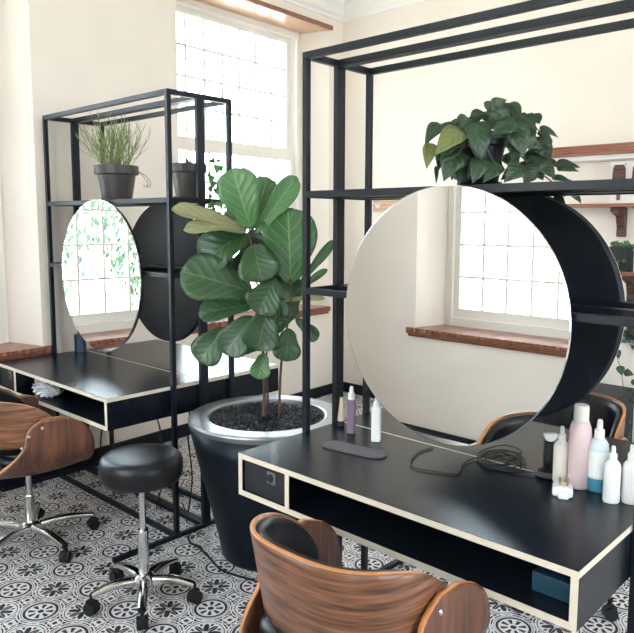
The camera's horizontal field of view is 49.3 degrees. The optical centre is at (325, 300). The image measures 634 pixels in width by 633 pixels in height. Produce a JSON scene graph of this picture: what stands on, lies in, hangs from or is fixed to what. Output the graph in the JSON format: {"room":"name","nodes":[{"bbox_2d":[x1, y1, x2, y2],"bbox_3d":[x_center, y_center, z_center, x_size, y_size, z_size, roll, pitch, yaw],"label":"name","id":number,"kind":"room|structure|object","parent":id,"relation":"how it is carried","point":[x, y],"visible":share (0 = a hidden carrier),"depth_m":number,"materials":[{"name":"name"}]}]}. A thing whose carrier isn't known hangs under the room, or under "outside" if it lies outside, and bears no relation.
{"room":"salon","nodes":[
{"label":"salon","id":0,"kind":"room"},
{"bbox_2d":[94,164,138,198],"bbox_3d":[-1.143,-0.649,3.780,0.236,0.179,0.236,6,9,42],"label":"pot","id":1,"kind":"object","parent":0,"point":[116,181],"depth_m":3.70,"materials":[{"name":"grey ceramic"}]},
{"bbox_2d":[0,0,342,447],"bbox_3d":[-1.668,-0.654,4.279,0.420,3.360,5.650,6,8,39],"label":"wall","id":2,"kind":"structure","parent":0,"point":[56,55],"depth_m":4.17,"materials":[{"name":"beige paint"}]},
{"bbox_2d":[0,166,51,360],"bbox_3d":[-2.308,-0.817,3.430,0.431,2.410,1.710,6,8,39],"label":"window","id":3,"kind":"structure","parent":2,"relation":"in","point":[8,350],"depth_m":4.09,"materials":[{"name":"white paint"}]},
{"bbox_2d":[0,383,331,490],"bbox_3d":[-1.465,0.981,4.375,0.022,0.090,4.980,6,8,39],"label":"baseboard","id":4,"kind":"structure","parent":2,"relation":"attached to","point":[154,437],"depth_m":4.64,"materials":[{"name":"black wood"}]},
{"bbox_2d":[176,0,330,333],"bbox_3d":[-0.640,-1.036,5.422,0.431,2.410,1.655,6,8,39],"label":"window","id":5,"kind":"structure","parent":2,"relation":"in","point":[290,40],"depth_m":5.61,"materials":[{"name":"white paint"}]},
{"bbox_2d":[194,0,332,33],"bbox_3d":[-0.589,-2.226,5.271,0.282,0.012,1.630,6,8,39],"label":"trim","id":6,"kind":"structure","parent":2,"relation":"attached to","point":[240,7],"depth_m":5.41,"materials":[{"name":"brown wood"}]},
{"bbox_2d":[282,0,343,21],"bbox_3d":[-1.427,-2.243,3.962,0.116,0.130,5.040,6,8,39],"label":"trim","id":7,"kind":"structure","parent":2,"relation":"attached to","point":[333,9],"depth_m":5.68,"materials":[{"name":"white paint"}]},
{"bbox_2d":[0,392,629,632],"bbox_3d":[0.834,1.346,2.180,7.700,0.120,5.900,6,9,42],"label":"floor","id":8,"kind":"structure","parent":0,"point":[39,593],"depth_m":2.99,"materials":[{"name":"tile"}]},
{"bbox_2d":[0,387,99,562],"bbox_3d":[-1.378,0.772,3.239,0.599,0.764,0.615,-5,8,-40],"label":"salon chair","id":9,"kind":"object","parent":8,"relation":"on","point":[34,440],"visible":0.98,"depth_m":3.07,"materials":[{"name":"brown wood"}]},
{"bbox_2d":[0,455,17,467],"bbox_3d":[-1.380,0.681,3.238,0.410,0.068,0.430,-5,8,-40],"label":"seat cushion","id":10,"kind":"object","parent":9,"relation":"on","point":[5,460],"depth_m":3.00,"materials":[{"name":"black leather"}]},
{"bbox_2d":[0,88,206,562],"bbox_3d":[-1.212,0.055,3.568,1.219,2.115,0.517,6,9,42],"label":"station","id":11,"kind":"object","parent":8,"relation":"on","point":[103,272],"visible":0.98,"depth_m":3.46,"materials":[{"name":"black metal"}]},
{"bbox_2d":[32,379,63,397],"bbox_3d":[-1.447,0.440,3.593,0.260,0.096,0.122,6,9,42],"label":"bundle","id":12,"kind":"object","parent":11,"relation":"in","point":[42,388],"visible":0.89,"depth_m":3.54,"materials":[{"name":"white fabric"}]},
{"bbox_2d":[74,333,85,352],"bbox_3d":[-1.460,0.247,4.105,0.068,0.112,0.068,6,9,42],"label":"bottle","id":13,"kind":"object","parent":11,"relation":"on","point":[79,342],"visible":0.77,"depth_m":4.08,"materials":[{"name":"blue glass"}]},
{"bbox_2d":[100,429,114,493],"bbox_3d":[-1.230,0.782,3.872,0.110,0.600,0.035,4,7,29],"label":"hanging cable","id":14,"kind":"object","parent":11,"relation":"hanging from","point":[101,429],"visible":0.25,"depth_m":3.88,"materials":[{"name":"black rubber"}]},
{"bbox_2d":[50,200,167,351],"bbox_3d":[-1.164,-0.130,3.599,1.175,0.788,0.047,6,9,42],"label":"mirror","id":15,"kind":"object","parent":11,"relation":"attached to","point":[103,273],"depth_m":3.56,"materials":[{"name":"black mirror"}]},
{"bbox_2d":[68,203,159,205],"bbox_3d":[-1.098,-0.517,3.625,1.175,0.016,0.144,6,9,42],"label":"shelf","id":16,"kind":"object","parent":11,"relation":"attached to","point":[69,204],"depth_m":3.64,"materials":[{"name":"black metal"}]},
{"bbox_2d":[156,419,162,508],"bbox_3d":[-0.882,0.810,3.619,0.024,0.600,0.157,-5,8,-39],"label":"hanging cable","id":17,"kind":"object","parent":11,"relation":"hanging from","point":[157,419],"visible":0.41,"depth_m":3.57,"materials":[{"name":"black rubber"}]},
{"bbox_2d":[143,267,180,272],"bbox_3d":[-1.043,-0.178,3.725,1.175,0.022,0.022,6,9,42],"label":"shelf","id":18,"kind":"object","parent":11,"relation":"attached to","point":[164,270],"depth_m":3.54,"materials":[{"name":"black metal"}]},
{"bbox_2d":[83,443,202,630],"bbox_3d":[-0.743,0.903,2.773,0.436,0.614,0.456,6,9,42],"label":"stool","id":19,"kind":"object","parent":8,"relation":"on","point":[141,468],"visible":1,"depth_m":2.70,"materials":[{"name":"black leather"}]},
{"bbox_2d":[75,94,278,526],"bbox_3d":[-0.862,0.014,3.945,1.219,2.115,0.517,6,9,42],"label":"station","id":20,"kind":"object","parent":8,"relation":"on","point":[231,377],"visible":0.36,"depth_m":3.81,"materials":[{"name":"black metal"}]},
{"bbox_2d":[75,112,150,199],"bbox_3d":[-1.148,-0.798,3.802,0.386,0.494,0.402,6,9,42],"label":"potted plant","id":21,"kind":"object","parent":20,"relation":"on","point":[116,180],"visible":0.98,"depth_m":3.71,"materials":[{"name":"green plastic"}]},
{"bbox_2d":[133,206,197,340],"bbox_3d":[-0.908,-0.160,3.874,1.175,0.788,0.047,6,9,42],"label":"mirror","id":22,"kind":"object","parent":20,"relation":"attached to","point":[150,229],"depth_m":3.88,"materials":[{"name":"black mirror"}]},
{"bbox_2d":[184,412,192,511],"bbox_3d":[-0.728,0.823,3.599,0.031,0.614,0.119,-4,8,-36],"label":"hanging cable","id":23,"kind":"object","parent":20,"relation":"hanging from","point":[189,412],"visible":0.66,"depth_m":3.57,"materials":[{"name":"black rubber"}]},
{"bbox_2d":[172,156,225,210],"bbox_3d":[-0.631,-0.554,3.318,0.271,0.271,0.186,6,9,42],"label":"trailing potted plant","id":24,"kind":"object","parent":20,"relation":"on","point":[183,174],"visible":0.86,"depth_m":3.29,"materials":[{"name":"green plant"}]},
{"bbox_2d":[187,536,258,582],"bbox_3d":[-0.487,1.169,3.109,0.079,0.009,0.600,-6,9,-43],"label":"power cable","id":25,"kind":"object","parent":8,"relation":"on","point":[188,537],"visible":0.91,"depth_m":3.04,"materials":[{"name":"black rubber"}]},
{"bbox_2d":[187,395,344,570],"bbox_3d":[-0.269,0.838,3.192,0.716,0.651,0.716,6,9,42],"label":"planter","id":26,"kind":"object","parent":8,"relation":"on","point":[220,430],"visible":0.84,"depth_m":3.00,"materials":[{"name":"black"}]},
{"bbox_2d":[172,168,332,417],"bbox_3d":[-0.312,-0.005,3.076,0.715,1.153,0.293,-1,7,-10],"label":"fiddle leaf fig","id":27,"kind":"object","parent":26,"relation":"on","point":[269,255],"visible":0.97,"depth_m":3.02,"materials":[{"name":"green plant"}]},
{"bbox_2d":[239,512,489,632],"bbox_3d":[0.088,0.931,1.757,0.615,0.794,0.599,6,9,42],"label":"salon chair","id":28,"kind":"object","parent":8,"relation":"on","point":[304,585],"visible":1,"depth_m":1.54,"materials":[{"name":"brown wood"}]},
{"bbox_2d":[259,613,276,632],"bbox_3d":[0.085,0.826,1.755,0.430,0.068,0.410,6,9,42],"label":"seat cushion","id":29,"kind":"object","parent":28,"relation":"on","point":[265,624],"depth_m":1.73,"materials":[{"name":"black leather"}]},
{"bbox_2d":[238,0,633,632],"bbox_3d":[0.311,0.230,2.087,1.219,2.115,0.517,6,9,42],"label":"station","id":30,"kind":"object","parent":8,"relation":"on","point":[460,314],"visible":0.88,"depth_m":2.04,"materials":[{"name":"black"}]},
{"bbox_2d":[267,471,275,485],"bbox_3d":[-0.176,0.574,2.238,0.040,0.040,0.005,6,9,42],"label":"socket","id":31,"kind":"object","parent":30,"relation":"attached to","point":[271,475],"depth_m":2.23,"materials":[{"name":"grey plastic"}]},
{"bbox_2d":[337,397,344,425],"bbox_3d":[0.059,0.421,2.635,0.031,0.111,0.031,6,9,42],"label":"tube","id":32,"kind":"object","parent":30,"relation":"on","point":[341,416],"visible":1,"depth_m":2.63,"materials":[{"name":"beige plastic"}]},
{"bbox_2d":[347,386,355,433],"bbox_3d":[0.094,0.400,2.538,0.029,0.176,0.030,2,7,14],"label":"spray bottle","id":33,"kind":"object","parent":30,"relation":"on","point":[351,402],"visible":1,"depth_m":2.53,"materials":[{"name":"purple plastic"}]},
{"bbox_2d":[322,441,386,458],"bbox_3d":[0.096,0.505,2.353,0.245,0.007,0.078,5,8,33],"label":"pad","id":34,"kind":"object","parent":30,"relation":"on","point":[340,446],"visible":1,"depth_m":2.34,"materials":[{"name":"rubber"}]},
{"bbox_2d":[371,397,380,441],"bbox_3d":[0.179,0.416,2.448,0.031,0.165,0.031,2,7,14],"label":"spray bottle","id":35,"kind":"object","parent":30,"relation":"on","point":[376,409],"visible":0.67,"depth_m":2.44,"materials":[{"name":"white plastic"}]},
{"bbox_2d":[306,185,633,445],"bbox_3d":[0.359,0.045,2.118,1.175,0.788,0.047,6,9,42],"label":"mirror","id":36,"kind":"object","parent":30,"relation":"attached to","point":[460,316],"depth_m":2.05,"materials":[{"name":"black mirror"}]},
{"bbox_2d":[410,445,535,473],"bbox_3d":[0.465,0.514,2.257,0.392,0.010,0.262,0,6,0],"label":"cable","id":37,"kind":"object","parent":30,"relation":"on","point":[518,455],"visible":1,"depth_m":2.23,"materials":[{"name":"black rubber"}]},
{"bbox_2d":[326,189,633,197],"bbox_3d":[0.426,-0.342,2.145,1.175,0.016,0.144,6,9,42],"label":"shelf","id":38,"kind":"object","parent":30,"relation":"attached to","point":[592,190],"depth_m":2.04,"materials":[{"name":"black metal"}]},
{"bbox_2d":[337,285,633,317],"bbox_3d":[0.481,-0.003,2.244,1.175,0.022,0.022,6,9,42],"label":"shelf","id":39,"kind":"object","parent":30,"relation":"attached to","point":[575,308],"depth_m":1.96,"materials":[{"name":"black metal"}]},
{"bbox_2d":[532,566,570,603],"bbox_3d":[0.608,0.685,1.729,0.110,0.050,0.180,6,9,42],"label":"storage box","id":40,"kind":"object","parent":30,"relation":"on","point":[548,582],"visible":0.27,"depth_m":1.67,"materials":[{"name":"blue plastic"}]},
{"bbox_2d":[552,426,568,481],"bbox_3d":[0.706,0.458,2.072,0.045,0.170,0.045,2,7,14],"label":"spray bottle","id":41,"kind":"object","parent":30,"relation":"on","point":[561,447],"visible":0.88,"depth_m":2.06,"materials":[{"name":"beige plastic"}]},
{"bbox_2d":[552,477,572,499],"bbox_3d":[0.676,0.530,1.971,0.056,0.050,0.075,3,7,20],"label":"plug adaptor","id":42,"kind":"object","parent":30,"relation":"on","point":[563,490],"visible":1,"depth_m":1.96,"materials":[{"name":"white plastic"}]},
{"bbox_2d":[567,403,591,489],"bbox_3d":[0.745,0.425,2.026,0.062,0.247,0.062,6,9,42],"label":"bottle","id":43,"kind":"object","parent":30,"relation":"on","point":[580,431],"visible":0.94,"depth_m":2.00,"materials":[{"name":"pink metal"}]},
{"bbox_2d":[587,419,608,492],"bbox_3d":[0.791,0.446,2.005,0.059,0.210,0.060,2,7,14],"label":"spray bottle","id":44,"kind":"object","parent":30,"relation":"on","point":[599,446],"visible":0.9,"depth_m":1.99,"materials":[{"name":"white plastic"}]},
{"bbox_2d":[602,445,620,503],"bbox_3d":[0.797,0.481,1.921,0.045,0.160,0.045,2,7,14],"label":"spray bottle","id":45,"kind":"object","parent":30,"relation":"on","point":[612,466],"visible":1,"depth_m":1.91,"materials":[{"name":"white plastic"}]},
{"bbox_2d":[621,444,633,504],"bbox_3d":[0.847,0.479,1.916,0.045,0.165,0.045,2,7,14],"label":"spray bottle","id":46,"kind":"object","parent":30,"relation":"on","point":[627,488],"visible":1,"depth_m":1.90,"materials":[{"name":"white plastic"}]},
{"bbox_2d":[339,9,633,632],"bbox_3d":[0.662,0.188,2.465,1.219,2.115,0.517,6,9,42],"label":"station","id":47,"kind":"object","parent":8,"relation":"on","point":[592,275],"visible":0.29,"depth_m":2.25,"materials":[{"name":"black metal"}]},
{"bbox_2d":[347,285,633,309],"bbox_3d":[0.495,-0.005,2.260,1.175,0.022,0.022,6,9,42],"label":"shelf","id":48,"kind":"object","parent":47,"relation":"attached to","point":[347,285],"depth_m":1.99,"materials":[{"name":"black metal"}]},
{"bbox_2d":[422,97,580,204],"bbox_3d":[0.558,-0.452,2.076,0.542,0.316,0.232,-1,7,-8],"label":"leaf plant","id":49,"kind":"object","parent":47,"relation":"on","point":[467,151],"visible":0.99,"depth_m":2.02,"materials":[{"name":"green plant"}]},
{"bbox_2d":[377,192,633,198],"bbox_3d":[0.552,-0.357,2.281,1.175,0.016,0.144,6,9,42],"label":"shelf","id":50,"kind":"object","parent":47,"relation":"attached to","point":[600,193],"depth_m":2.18,"materials":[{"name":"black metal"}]},
{"bbox_2d":[536,433,557,479],"bbox_3d":[0.684,0.470,2.121,0.074,0.136,0.074,6,9,42],"label":"hair trimmer","id":51,"kind":"object","parent":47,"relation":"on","point":[545,471],"visible":0.91,"depth_m":2.11,"materials":[{"name":"black plastic"}]},
{"bbox_2d":[500,196,633,416],"bbox_3d":[0.616,0.015,2.393,1.175,0.788,0.047,6,9,42],"label":"mirror","id":52,"kind":"object","parent":47,"relation":"attached to","point":[592,275],"depth_m":2.21,"materials":[{"name":"black mirror"}]},
{"bbox_2d":[511,392,628,621],"bbox_3d":[0.952,0.807,2.880,0.615,0.794,0.599,5,8,39],"label":"salon chair","id":53,"kind":"object","parent":8,"relation":"on","point":[610,410],"visible":0.08,"depth_m":2.91,"materials":[{"name":"black leather"}]},
{"bbox_2d":[591,383,633,441],"bbox_3d":[1.475,0.772,4.642,1.020,0.470,0.444,6,9,42],"label":"base cabinet","id":54,"kind":"object","parent":8,"relation":"on","point":[614,391],"visible":0.02,"depth_m":4.38,"materials":[{"name":"grey wood"}]},
{"bbox_2d":[342,0,633,442],"bbox_3d":[2.762,-0.592,3.902,7.100,3.360,0.300,6,9,42],"label":"wall","id":55,"kind":"structure","parent":0,"point":[582,89],"depth_m":5.08,"materials":[{"name":"beige paint"}]},
{"bbox_2d":[343,382,374,398],"bbox_3d":[2.588,1.039,4.024,6.660,0.090,0.018,6,9,42],"label":"baseboard","id":56,"kind":"structure","parent":55,"relation":"attached to","point":[358,389],"depth_m":6.14,"materials":[{"name":"black"}]},
{"bbox_2d":[343,0,427,21],"bbox_3d":[2.562,-2.188,3.629,6.680,0.130,0.115,6,9,42],"label":"trim","id":57,"kind":"structure","parent":55,"relation":"attached to","point":[353,9],"depth_m":5.68,"materials":[{"name":"white paint"}]},
{"bbox_2d":[373,200,398,211],"bbox_3d":[0.526,-0.789,5.730,0.320,0.090,0.036,6,9,42],"label":"wooden sign","id":58,"kind":"object","parent":55,"relation":"attached to","point":[383,205],"visible":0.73,"depth_m":5.76,"materials":[{"name":"brown wood"}]},
{"bbox_2d":[551,142,633,157],"bbox_3d":[2.017,-0.939,4.214,1.370,0.062,0.200,6,9,42],"label":"wall shelf","id":59,"kind":"object","parent":55,"relation":"attached to","point":[626,147],"visible":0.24,"depth_m":4.37,"materials":[{"name":"red wood"}]},
{"bbox_2d":[552,153,633,163],"bbox_3d":[2.041,-0.894,4.230,1.350,0.029,0.149,6,9,42],"label":"trim","id":60,"kind":"structure","parent":55,"relation":"attached to","point":[628,156],"depth_m":4.42,"materials":[{"name":"white paint"}]},
{"bbox_2d":[567,203,633,236],"bbox_3d":[2.059,-0.492,4.224,1.250,0.212,0.200,6,9,42],"label":"wall shelf","id":61,"kind":"object","parent":55,"relation":"attached to","point":[620,210],"visible":0.82,"depth_m":4.42,"materials":[{"name":"red wood"}]},
{"bbox_2d":[609,161,633,202],"bbox_3d":[1.930,-0.739,4.284,0.340,0.262,0.032,6,9,42],"label":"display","id":62,"kind":"object","parent":61,"relation":"on","point":[622,169],"visible":0.52,"depth_m":4.34,"materials":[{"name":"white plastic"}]},
{"bbox_2d":[616,298,633,439],"bbox_3d":[1.928,0.419,4.394,0.250,0.938,0.165,0,6,1],"label":"trailing ivy","id":63,"kind":"object","parent":55,"relation":"attached to","point":[628,333],"visible":0.48,"depth_m":4.35,"materials":[{"name":"green plant"}]},
{"bbox_2d":[620,271,633,300],"bbox_3d":[2.182,-0.056,4.171,0.930,0.212,0.180,6,9,42],"label":"wall shelf","id":64,"kind":"object","parent":55,"relation":"attached to","point":[627,277],"visible":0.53,"depth_m":4.39,"materials":[{"name":"red wood"}]},
{"bbox_2d":[609,240,633,271],"bbox_3d":[1.879,-0.289,4.390,0.160,0.199,0.146,6,9,42],"label":"planter box","id":65,"kind":"object","parent":64,"relation":"on","point":[623,254],"visible":0.88,"depth_m":4.36,"materials":[{"name":"black plastic"}]},
{"bbox_2d":[621,336,633,343],"bbox_3d":[2.210,0.274,4.181,0.850,0.020,0.180,6,9,42],"label":"wall shelf","id":66,"kind":"object","parent":55,"relation":"attached to","point":[623,337],"visible":0.2,"depth_m":4.35,"materials":[{"name":"grey"}]},
{"bbox_2d":[626,327,633,339],"bbox_3d":[1.964,0.174,4.385,0.126,0.130,0.126,6,9,42],"label":"pot","id":67,"kind":"object","parent":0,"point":[631,334],"depth_m":4.35,"materials":[{"name":"green plastic"}]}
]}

